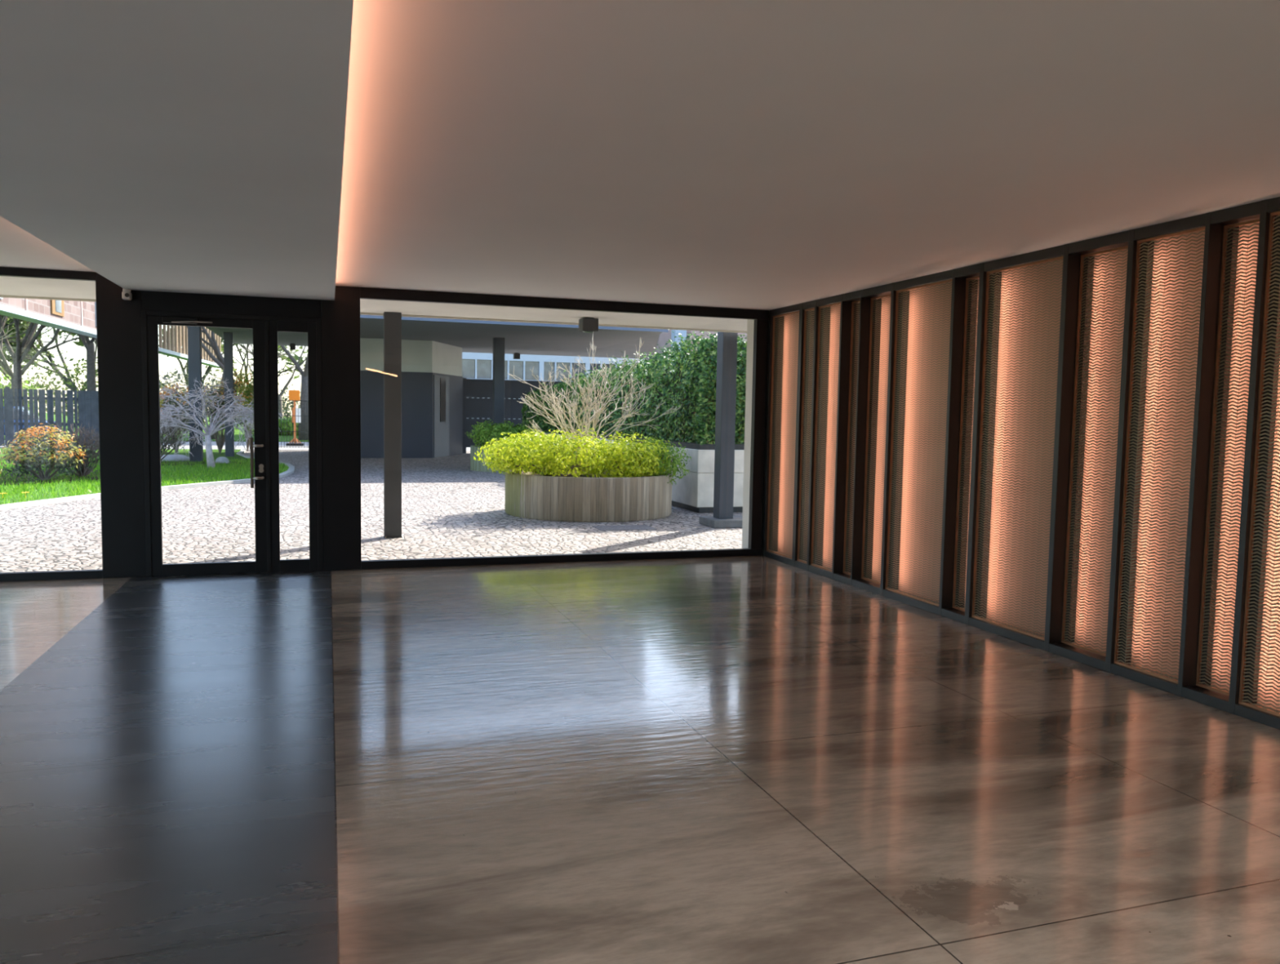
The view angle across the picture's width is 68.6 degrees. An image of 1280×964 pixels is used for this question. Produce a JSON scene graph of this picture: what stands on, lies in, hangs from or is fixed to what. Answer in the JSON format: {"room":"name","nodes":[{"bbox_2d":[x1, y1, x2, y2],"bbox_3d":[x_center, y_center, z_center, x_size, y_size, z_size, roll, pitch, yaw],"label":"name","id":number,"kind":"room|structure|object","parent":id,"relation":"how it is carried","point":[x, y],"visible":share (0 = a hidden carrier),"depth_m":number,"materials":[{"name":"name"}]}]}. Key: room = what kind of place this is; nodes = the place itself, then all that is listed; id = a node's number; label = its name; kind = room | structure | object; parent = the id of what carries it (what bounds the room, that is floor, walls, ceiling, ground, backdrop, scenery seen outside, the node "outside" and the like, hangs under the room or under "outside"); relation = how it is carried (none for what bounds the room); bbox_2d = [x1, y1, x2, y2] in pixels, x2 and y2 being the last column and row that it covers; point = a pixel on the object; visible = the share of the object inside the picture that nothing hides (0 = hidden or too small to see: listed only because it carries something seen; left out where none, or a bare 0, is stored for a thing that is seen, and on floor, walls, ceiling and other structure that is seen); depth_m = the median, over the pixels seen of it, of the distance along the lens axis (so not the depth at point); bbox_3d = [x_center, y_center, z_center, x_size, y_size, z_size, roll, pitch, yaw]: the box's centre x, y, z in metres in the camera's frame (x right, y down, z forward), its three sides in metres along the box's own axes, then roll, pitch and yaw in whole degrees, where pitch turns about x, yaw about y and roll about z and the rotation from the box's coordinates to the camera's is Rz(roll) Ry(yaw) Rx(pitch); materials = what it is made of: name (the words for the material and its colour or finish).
{"room":"lobby","nodes":[
{"label":"lobby","id":0,"kind":"room"},
{"bbox_2d":[95,272,361,577],"bbox_3d":[-3.873,-0.514,8.977,2.295,2.795,0.090,0,4,-18],"label":"door surround","id":1,"kind":"structure","parent":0,"point":[118,320],"depth_m":8.75,"materials":[{"name":"black paint"}]},
{"bbox_2d":[0,266,102,582],"bbox_3d":[-6.575,-0.495,8.071,3.425,2.795,0.082,0,4,-18],"label":"window","id":2,"kind":"structure","parent":1,"relation":"in","point":[4,271],"depth_m":8.45,"materials":[{"name":"black paint"}]},
{"bbox_2d":[141,310,322,577],"bbox_3d":[-3.855,-0.347,8.928,1.565,2.470,0.198,0,4,-18],"label":"door","id":3,"kind":"structure","parent":1,"relation":"in","point":[264,450],"depth_m":9.00,"materials":[{"name":"black metal"}]},
{"bbox_2d":[360,287,768,568],"bbox_3d":[-0.685,-0.535,10.031,4.439,2.795,0.082,0,4,-18],"label":"window","id":4,"kind":"structure","parent":1,"relation":"in","point":[761,317],"depth_m":10.22,"materials":[{"name":"black paint"}]},
{"bbox_2d":[0,555,1279,963],"bbox_3d":[-0.791,1.531,1.857,10.451,0.150,15.787,0,4,-18],"label":"floor","id":5,"kind":"structure","parent":0,"point":[742,759],"depth_m":4.11,"materials":[{"name":"stone"}]},
{"bbox_2d":[0,0,1279,310],"bbox_3d":[-0.814,-1.347,1.471,10.801,0.345,16.097,0,4,-18],"label":"ceiling","id":6,"kind":"structure","parent":0,"point":[747,154],"depth_m":3.92,"materials":[{"name":"white paint"}]},
{"bbox_2d":[121,288,132,300],"bbox_3d":[-4.658,-1.705,8.509,0.069,0.100,0.104,0,4,-18],"label":"security camera","id":7,"kind":"object","parent":6,"relation":"attached to","point":[126,295],"visible":1,"depth_m":8.48,"materials":[{"name":"white plastic"}]},
{"bbox_2d":[762,196,1279,729],"bbox_3d":[4.067,0.030,3.364,0.360,2.795,15.797,0,4,-18],"label":"wall","id":8,"kind":"structure","parent":0,"point":[1214,222],"depth_m":6.46,"materials":[{"name":"grey paint"}]},
{"bbox_2d":[742,319,768,548],"bbox_3d":[1.462,-0.560,10.912,0.430,2.790,0.225,0,4,-18],"label":"trim","id":9,"kind":"structure","parent":8,"relation":"attached to","point":[750,326],"depth_m":10.86,"materials":[{"name":"grey paint"}]},
{"bbox_2d":[766,311,799,559],"bbox_3d":[1.591,-0.514,10.341,0.020,2.663,0.668,0,4,-18],"label":"mesh panel","id":10,"kind":"object","parent":8,"relation":"attached to","point":[797,312],"visible":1,"depth_m":10.39,"materials":[{"name":"brown metal"}]},
{"bbox_2d":[796,307,814,563],"bbox_3d":[1.758,-0.475,9.839,0.020,2.663,0.258,0,4,-18],"label":"mesh panel","id":11,"kind":"object","parent":8,"relation":"attached to","point":[804,561],"visible":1,"depth_m":9.89,"materials":[{"name":"brown metal"}]},
{"bbox_2d":[810,302,840,571],"bbox_3d":[1.887,-0.445,9.451,0.020,2.663,0.478,0,4,-18],"label":"mesh panel","id":12,"kind":"object","parent":8,"relation":"attached to","point":[836,304],"visible":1,"depth_m":9.50,"materials":[{"name":"brown metal"}]},
{"bbox_2d":[843,300,860,575],"bbox_3d":[2.098,-0.414,9.069,0.020,2.663,0.318,0,4,-18],"label":"mesh panel","id":13,"kind":"object","parent":8,"relation":"attached to","point":[853,303],"visible":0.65,"depth_m":9.17,"materials":[{"name":"brown metal"}]},
{"bbox_2d":[861,293,890,584],"bbox_3d":[2.231,-0.382,8.668,0.020,2.663,0.490,0,4,-18],"label":"mesh panel","id":14,"kind":"object","parent":8,"relation":"attached to","point":[873,299],"visible":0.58,"depth_m":8.77,"materials":[{"name":"brown metal"}]},
{"bbox_2d":[884,279,951,606],"bbox_3d":[2.376,-0.330,7.985,0.020,2.663,0.818,0,4,-18],"label":"mesh panel","id":15,"kind":"object","parent":8,"relation":"attached to","point":[946,282],"visible":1,"depth_m":8.00,"materials":[{"name":"brown metal"}]},
{"bbox_2d":[952,275,979,611],"bbox_3d":[2.638,-0.287,7.449,0.020,2.663,0.293,0,4,-18],"label":"mesh panel","id":16,"kind":"object","parent":8,"relation":"attached to","point":[967,280],"visible":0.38,"depth_m":7.53,"materials":[{"name":"brown metal"}]},
{"bbox_2d":[971,256,1063,640],"bbox_3d":[2.753,-0.242,6.852,0.020,2.663,0.813,0,4,-18],"label":"mesh panel","id":17,"kind":"object","parent":8,"relation":"attached to","point":[1054,260],"visible":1,"depth_m":6.86,"materials":[{"name":"brown metal"}]},
{"bbox_2d":[1061,245,1128,656],"bbox_3d":[3.050,-0.190,6.212,0.020,2.663,0.498,0,4,-18],"label":"mesh panel","id":18,"kind":"object","parent":8,"relation":"attached to","point":[1064,640],"visible":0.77,"depth_m":6.28,"materials":[{"name":"brown metal"}]},
{"bbox_2d":[1114,226,1204,684],"bbox_3d":[3.146,-0.149,5.674,0.020,2.663,0.498,0,4,-18],"label":"mesh panel","id":19,"kind":"object","parent":8,"relation":"attached to","point":[1202,229],"visible":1,"depth_m":5.69,"materials":[{"name":"brown metal"}]},
{"bbox_2d":[1195,218,1259,696],"bbox_3d":[3.356,-0.118,5.293,0.020,2.663,0.298,0,4,-18],"label":"mesh panel","id":20,"kind":"object","parent":8,"relation":"attached to","point":[1254,222],"visible":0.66,"depth_m":5.34,"materials":[{"name":"brown metal"}]},
{"bbox_2d":[1238,211,1279,716],"bbox_3d":[3.470,-0.073,4.702,0.020,2.663,0.818,0,4,-18],"label":"mesh panel","id":21,"kind":"object","parent":8,"relation":"attached to","point":[1268,273],"visible":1,"depth_m":5.03,"materials":[{"name":"brown metal"}]},
{"label":"outside","id":22,"kind":"structure","parent":0,"visible":0},
{"bbox_2d":[0,413,742,572],"bbox_3d":[-13.398,-3.699,71.875,200.000,0.330,235.000,0,4,-18],"label":"ground","id":23,"kind":"structure","parent":22,"point":[450,509],"depth_m":12.82,"materials":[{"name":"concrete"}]},
{"bbox_2d":[0,365,24,403],"bbox_3d":[-53.662,-11.624,74.881,14.489,13.812,14.436,0,4,-18],"label":"tree","id":24,"kind":"object","parent":23,"relation":"on","point":[4,372],"visible":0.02,"depth_m":76.38,"materials":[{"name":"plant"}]},
{"bbox_2d":[0,364,32,389],"bbox_3d":[-43.073,-6.093,57.178,10.135,5.763,6.028,0,4,-18],"label":"bush","id":25,"kind":"object","parent":23,"relation":"on","point":[0,365],"visible":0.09,"depth_m":58.82,"materials":[{"name":"green plant"}]},
{"bbox_2d":[0,370,39,416],"bbox_3d":[-34.922,-4.409,49.193,6.125,3.775,4.192,0,4,-18],"label":"bush","id":26,"kind":"object","parent":23,"relation":"on","point":[5,378],"visible":0.15,"depth_m":50.03,"materials":[{"name":"green plant"}]},
{"bbox_2d":[0,315,46,437],"bbox_3d":[-26.066,-8.144,41.092,8.661,12.706,13.310,1,4,7],"label":"tree","id":27,"kind":"object","parent":23,"relation":"on","point":[18,357],"visible":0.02,"depth_m":41.83,"materials":[{"name":"grey plant"}]},
{"bbox_2d":[3,406,55,444],"bbox_3d":[-25.519,-2.258,36.980,4.250,1.480,1.860,0,4,-18],"label":"car","id":28,"kind":"object","parent":23,"relation":"on","point":[3,406],"visible":0.02,"depth_m":36.59,"materials":[{"name":"blue paint"}]},
{"bbox_2d":[1,315,73,374],"bbox_3d":[-36.300,-8.134,49.827,13.103,11.071,14.062,4,5,36],"label":"tree","id":29,"kind":"object","parent":23,"relation":"on","point":[7,317],"visible":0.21,"depth_m":51.16,"materials":[{"name":"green plant"}]},
{"bbox_2d":[0,328,84,406],"bbox_3d":[-31.181,-7.911,46.997,14.507,11.211,7.075,-2,5,-33],"label":"tree","id":30,"kind":"object","parent":23,"relation":"on","point":[3,363],"visible":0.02,"depth_m":48.17,"materials":[{"name":"grey plant"}]},
{"bbox_2d":[0,315,97,422],"bbox_3d":[-44.000,-10.781,69.566,14.606,13.232,10.416,0,4,-18],"label":"tree","id":31,"kind":"object","parent":23,"relation":"on","point":[28,356],"visible":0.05,"depth_m":70.48,"materials":[{"name":"grey plant"}]},
{"bbox_2d":[0,386,99,446],"bbox_3d":[-24.711,-2.385,33.942,12.566,2.200,0.200,0,4,-18],"label":"fence","id":32,"kind":"object","parent":23,"relation":"on","point":[88,402],"visible":0.44,"depth_m":34.73,"materials":[{"name":"paint"}]},
{"bbox_2d":[25,326,97,349],"bbox_3d":[-23.242,-7.241,40.541,10.054,11.224,9.946,4,5,32],"label":"tree","id":33,"kind":"object","parent":23,"relation":"on","point":[95,339],"visible":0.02,"depth_m":37.27,"materials":[{"name":"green plant"}]},
{"bbox_2d":[78,333,96,391],"bbox_3d":[-26.290,-8.546,42.133,7.894,13.350,8.014,0,4,-18],"label":"tree","id":34,"kind":"object","parent":23,"relation":"on","point":[89,344],"visible":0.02,"depth_m":44.17,"materials":[{"name":"grey plant"}]},
{"bbox_2d":[21,350,186,427],"bbox_3d":[-35.580,-6.014,61.919,10.057,5.108,6.129,-1,5,-31],"label":"bush","id":35,"kind":"object","parent":23,"relation":"on","point":[77,371],"visible":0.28,"depth_m":60.43,"materials":[{"name":"green plant"}]},
{"bbox_2d":[0,448,288,504],"bbox_3d":[-22.504,0.317,12.291,33.050,0.055,39.400,0,4,-18],"label":"lawn","id":36,"kind":"structure","parent":23,"relation":"on","point":[215,452],"depth_m":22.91,"materials":[{"name":"green plant"}]},
{"bbox_2d":[0,324,16,453],"bbox_3d":[-20.858,-4.179,28.653,3.024,6.833,4.925,-2,5,-33],"label":"tree","id":37,"kind":"object","parent":36,"relation":"on","point":[7,331],"visible":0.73,"depth_m":30.13,"materials":[{"name":"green plant"}]},
{"bbox_2d":[0,297,220,368],"bbox_3d":[-22.724,-6.340,40.354,1.360,9.170,52.001,0,4,-15],"label":"brick building","id":38,"kind":"structure","parent":36,"relation":"on","point":[79,317],"depth_m":33.67,"materials":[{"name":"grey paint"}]},
{"bbox_2d":[0,461,243,485],"bbox_3d":[-13.959,-0.270,21.913,5.603,0.030,9.626,1,4,2],"label":"flower bed","id":39,"kind":"object","parent":36,"relation":"on","point":[3,469],"depth_m":19.62,"materials":[{"name":"soil"}]},
{"bbox_2d":[0,422,88,481],"bbox_3d":[-11.976,-0.585,18.854,1.509,1.205,1.307,0,4,-18],"label":"flowering shrub","id":40,"kind":"object","parent":39,"relation":"on","point":[33,455],"visible":0.99,"depth_m":18.67,"materials":[{"name":"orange plant"}]},
{"bbox_2d":[21,417,99,477],"bbox_3d":[-11.915,-0.705,19.826,1.508,1.302,1.861,0,4,-9],"label":"shrub","id":41,"kind":"object","parent":39,"relation":"on","point":[85,470],"visible":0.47,"depth_m":19.79,"materials":[{"name":"green plant"}]},
{"bbox_2d":[94,412,205,460],"bbox_3d":[-12.861,-1.202,24.635,2.143,1.564,2.240,2,4,16],"label":"shrub","id":42,"kind":"object","parent":39,"relation":"on","point":[166,442],"visible":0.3,"depth_m":24.92,"materials":[{"name":"green plant"}]},
{"bbox_2d":[215,456,229,463],"bbox_3d":[-11.470,-0.591,25.755,0.368,0.216,0.283,0,4,-18],"label":"rock","id":43,"kind":"object","parent":39,"relation":"on","point":[224,460],"visible":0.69,"depth_m":25.65,"materials":[{"name":"grey stone"}]},
{"bbox_2d":[159,381,188,453],"bbox_3d":[-15.329,-2.125,30.950,1.731,2.393,1.558,4,5,36],"label":"flowering shrub","id":44,"kind":"object","parent":36,"relation":"on","point":[175,403],"visible":0.23,"depth_m":30.68,"materials":[{"name":"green plant"}]},
{"bbox_2d":[160,454,189,461],"bbox_3d":[-13.250,-0.669,26.511,1.102,0.217,0.768,0,4,-18],"label":"rock","id":45,"kind":"object","parent":36,"relation":"on","point":[170,457],"visible":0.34,"depth_m":26.29,"materials":[{"name":"grey stone"}]},
{"bbox_2d":[187,326,203,462],"bbox_3d":[-12.342,-2.575,26.021,0.390,4.150,0.390,0,4,-18],"label":"steel column","id":46,"kind":"structure","parent":36,"relation":"on","point":[194,339],"depth_m":25.86,"materials":[{"name":"grey metal"}]},
{"bbox_2d":[187,377,244,453],"bbox_3d":[-14.147,-2.303,31.466,1.853,2.710,1.470,0,4,-18],"label":"flowering shrub","id":47,"kind":"object","parent":36,"relation":"on","point":[220,442],"visible":0.3,"depth_m":31.45,"materials":[{"name":"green plant"}]},
{"bbox_2d":[159,373,285,468],"bbox_3d":[-11.146,-1.575,24.075,3.880,2.443,3.221,0,4,-18],"label":"tree","id":48,"kind":"object","parent":36,"relation":"on","point":[208,430],"visible":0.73,"depth_m":23.91,"materials":[{"name":"grey plant"}]},
{"bbox_2d":[223,332,234,456],"bbox_3d":[-13.017,-2.747,29.693,0.330,3.940,0.330,0,4,-18],"label":"steel column","id":49,"kind":"structure","parent":36,"relation":"on","point":[228,336],"depth_m":29.55,"materials":[{"name":"grey metal"}]},
{"bbox_2d":[0,448,294,510],"bbox_3d":[-11.074,0.313,14.870,6.126,0.085,40.587,1,4,-2],"label":"curb","id":50,"kind":"object","parent":23,"relation":"on","point":[291,470],"depth_m":17.74,"materials":[{"name":"stone"}]},
{"bbox_2d":[160,390,212,434],"bbox_3d":[-27.299,-4.038,54.147,5.866,2.680,3.832,0,4,-18],"label":"bush","id":51,"kind":"object","parent":23,"relation":"on","point":[203,420],"visible":0.02,"depth_m":54.13,"materials":[{"name":"green plant"}]},
{"bbox_2d":[158,325,245,391],"bbox_3d":[-36.399,-11.344,76.576,11.795,13.604,12.028,0,4,-18],"label":"tree","id":52,"kind":"object","parent":23,"relation":"on","point":[209,368],"visible":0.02,"depth_m":77.05,"materials":[{"name":"grey plant"}]},
{"bbox_2d":[186,325,224,439],"bbox_3d":[-22.473,-7.891,46.981,8.132,11.584,6.086,1,4,4],"label":"tree","id":53,"kind":"object","parent":23,"relation":"on","point":[219,361],"visible":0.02,"depth_m":45.97,"materials":[{"name":"grey plant"}]},
{"bbox_2d":[159,362,253,427],"bbox_3d":[-31.471,-6.036,65.077,9.572,4.850,5.997,0,4,-18],"label":"bush","id":54,"kind":"object","parent":23,"relation":"on","point":[206,366],"visible":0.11,"depth_m":64.75,"materials":[{"name":"green plant"}]},
{"bbox_2d":[158,330,307,385],"bbox_3d":[-35.537,-11.760,85.680,14.194,13.149,17.096,0,4,-18],"label":"tree","id":55,"kind":"object","parent":23,"relation":"on","point":[240,351],"visible":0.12,"depth_m":83.21,"materials":[{"name":"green plant"}]},
{"bbox_2d":[233,368,253,451],"bbox_3d":[-13.930,-2.585,33.348,1.219,3.004,1.192,3,5,24],"label":"flowering shrub","id":56,"kind":"object","parent":23,"relation":"on","point":[246,394],"visible":0.48,"depth_m":33.15,"materials":[{"name":"green plant"}]},
{"bbox_2d":[204,382,301,426],"bbox_3d":[-28.380,-5.764,69.324,9.202,3.732,5.507,0,4,-18],"label":"bush","id":57,"kind":"object","parent":23,"relation":"on","point":[285,393],"visible":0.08,"depth_m":69.57,"materials":[{"name":"green plant"}]},
{"bbox_2d":[234,343,306,419],"bbox_3d":[-24.179,-7.945,63.044,9.083,9.204,6.626,0,4,-18],"label":"tree","id":58,"kind":"object","parent":23,"relation":"on","point":[280,402],"visible":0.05,"depth_m":61.87,"materials":[{"name":"grey plant"}]},
{"bbox_2d":[245,417,298,435],"bbox_3d":[-20.292,-3.240,54.340,5.124,1.337,3.165,0,4,-18],"label":"bush","id":59,"kind":"object","parent":23,"relation":"on","point":[289,420],"visible":0.24,"depth_m":53.40,"materials":[{"name":"green plant"}]},
{"bbox_2d":[248,398,308,449],"bbox_3d":[-13.451,-2.249,36.140,2.980,2.000,0.060,0,4,-18],"label":"wire fence","id":60,"kind":"object","parent":23,"relation":"on","point":[298,401],"visible":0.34,"depth_m":36.16,"materials":[{"name":"grey paint"}]},
{"bbox_2d":[280,345,308,439],"bbox_3d":[-16.184,-7.130,46.283,8.637,10.290,11.366,2,4,13],"label":"tree","id":61,"kind":"object","parent":23,"relation":"on","point":[304,388],"visible":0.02,"depth_m":46.31,"materials":[{"name":"grey plant"}]},
{"bbox_2d":[285,390,303,445],"bbox_3d":[-14.731,-2.732,40.010,0.700,2.360,0.600,0,4,-18],"label":"road sign","id":62,"kind":"object","parent":23,"relation":"on","point":[294,395],"visible":0.84,"depth_m":39.91,"materials":[{"name":"orange paint"}]},
{"bbox_2d":[383,311,402,537],"bbox_3d":[-3.094,-0.702,11.724,0.221,2.800,0.176,0,4,-18],"label":"steel column","id":63,"kind":"structure","parent":23,"relation":"on","point":[392,320],"depth_m":11.66,"materials":[{"name":"grey metal"}]},
{"bbox_2d":[0,275,747,333],"bbox_3d":[-4.410,-2.075,10.046,26.000,0.185,2.503,0,4,-18],"label":"canopy","id":64,"kind":"object","parent":63,"relation":"on","point":[10,286],"depth_m":11.37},
{"bbox_2d":[578,317,598,332],"bbox_3d":[-0.650,-1.983,11.836,0.205,0.178,0.200,0,4,-18],"label":"spotlight","id":65,"kind":"object","parent":64,"relation":"attached to","point":[585,324],"visible":1,"depth_m":11.75,"materials":[{"name":"grey paint"}]},
{"bbox_2d":[360,337,462,457],"bbox_3d":[-8.846,-2.976,33.911,4.860,3.930,5.815,0,4,-18],"label":"exterior wall","id":66,"kind":"structure","parent":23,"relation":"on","point":[432,378],"depth_m":31.37,"materials":[{"name":"stone"}]},
{"bbox_2d":[470,444,507,472],"bbox_3d":[-3.662,-0.658,25.787,1.980,0.660,1.980,0,4,-18],"label":"concrete planter","id":67,"kind":"object","parent":23,"relation":"on","point":[475,465],"visible":0.17,"depth_m":25.07,"materials":[{"name":"concrete"}]},
{"bbox_2d":[465,419,550,448],"bbox_3d":[-3.653,-1.297,25.609,2.376,0.808,1.970,0,4,-18],"label":"shrub","id":68,"kind":"object","parent":67,"relation":"on","point":[483,437],"visible":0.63,"depth_m":25.07,"materials":[{"name":"green plant"}]},
{"bbox_2d":[492,337,504,435],"bbox_3d":[-4.527,-2.622,29.995,0.410,3.940,0.410,0,4,-18],"label":"steel column","id":69,"kind":"structure","parent":23,"relation":"on","point":[498,388],"depth_m":29.80,"materials":[{"name":"grey metal"}]},
{"bbox_2d":[205,314,668,359],"bbox_3d":[-5.159,-4.777,30.932,16.700,0.360,13.610,0,4,-18],"label":"canopy","id":70,"kind":"object","parent":69,"relation":"on","point":[471,335],"visible":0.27,"depth_m":29.37,"materials":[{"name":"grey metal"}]},
{"bbox_2d":[289,343,295,350],"bbox_3d":[-12.593,-4.907,33.999,0.190,0.240,0.200,0,4,-18],"label":"spotlight","id":71,"kind":"object","parent":70,"relation":"attached to","point":[292,346],"visible":1,"depth_m":33.91,"materials":[{"name":"black plastic"}]},
{"bbox_2d":[513,352,519,359],"bbox_3d":[-4.905,-5.012,37.292,0.240,0.240,0.200,0,4,-18],"label":"spotlight","id":72,"kind":"object","parent":70,"relation":"attached to","point":[516,356],"visible":1,"depth_m":37.20,"materials":[{"name":"black plastic"}]},
{"bbox_2d":[462,377,576,453],"bbox_3d":[-4.529,-2.537,36.369,4.700,2.850,0.150,0,4,-18],"label":"gate","id":73,"kind":"object","parent":23,"relation":"on","point":[475,407],"visible":0.3,"depth_m":35.86,"materials":[{"name":"grey metal"}]},
{"bbox_2d":[462,351,644,419],"bbox_3d":[-9.124,-11.057,58.402,18.500,16.500,8.100,0,4,-18],"label":"building","id":74,"kind":"structure","parent":23,"relation":"on","point":[479,366],"depth_m":55.85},
{"bbox_2d":[505,469,671,522],"bbox_3d":[-0.823,0.169,15.086,2.670,0.655,2.670,0,4,-18],"label":"wooden planter","id":75,"kind":"object","parent":23,"relation":"on","point":[562,498],"visible":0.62,"depth_m":13.91,"materials":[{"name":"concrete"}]},
{"bbox_2d":[473,426,631,477],"bbox_3d":[-1.232,-0.503,14.964,2.604,0.820,2.730,1,4,0],"label":"shrub","id":76,"kind":"object","parent":75,"relation":"on","point":[531,455],"visible":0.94,"depth_m":14.05,"materials":[{"name":"green plant"}]},
{"bbox_2d":[506,333,682,475],"bbox_3d":[-0.767,-1.232,15.119,2.506,2.303,2.132,-2,5,-36],"label":"bare shrub","id":77,"kind":"object","parent":75,"relation":"on","point":[556,411],"visible":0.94,"depth_m":14.95,"materials":[{"name":"beige plant"}]},
{"bbox_2d":[579,430,675,477],"bbox_3d":[-0.212,-0.429,14.773,1.634,0.781,1.726,0,4,-18],"label":"shrub","id":78,"kind":"object","parent":75,"relation":"in","point":[637,451],"visible":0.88,"depth_m":14.23,"materials":[{"name":"green plant"}]},
{"bbox_2d":[630,435,690,485],"bbox_3d":[0.234,-0.349,15.133,1.018,0.843,1.838,0,4,-18],"label":"shrub","id":79,"kind":"object","parent":75,"relation":"in","point":[675,461],"visible":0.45,"depth_m":14.64,"materials":[{"name":"green plant"}]},
{"bbox_2d":[591,524,657,530],"bbox_3d":[-0.221,0.652,13.189,0.800,0.026,0.500,0,4,-18],"label":"manhole cover","id":80,"kind":"object","parent":23,"relation":"on","point":[623,527],"visible":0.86,"depth_m":13.16,"materials":[{"name":"metal"}]},
{"bbox_2d":[527,427,744,513],"bbox_3d":[0.157,-0.610,22.790,3.305,1.130,14.885,0,4,-18],"label":"planter box","id":81,"kind":"object","parent":23,"relation":"on","point":[694,491],"visible":0.24,"depth_m":15.45,"materials":[{"name":"white concrete"}]},
{"bbox_2d":[521,330,746,445],"bbox_3d":[0.083,-1.951,22.621,3.238,2.433,14.863,0,4,-18],"label":"hedge","id":82,"kind":"object","parent":81,"relation":"in","point":[690,384],"visible":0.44,"depth_m":17.15,"materials":[{"name":"green plant"}]},
{"bbox_2d":[702,341,746,425],"bbox_3d":[2.274,-1.537,16.291,2.580,1.730,0.120,0,4,-18],"label":"trellis","id":83,"kind":"object","parent":81,"relation":"on","point":[702,341],"visible":0.02,"depth_m":15.87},
{"bbox_2d":[645,329,746,373],"bbox_3d":[6.924,-5.327,53.047,13.300,6.400,7.200,0,4,-18],"label":"building","id":84,"kind":"structure","parent":23,"relation":"on","point":[664,336],"depth_m":48.22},
{"bbox_2d":[698,332,742,528],"bbox_3d":[1.413,-0.763,13.634,0.900,2.800,0.580,0,4,-18],"label":"steel column","id":85,"kind":"structure","parent":23,"relation":"on","point":[726,350],"depth_m":13.48,"materials":[{"name":"grey metal"}]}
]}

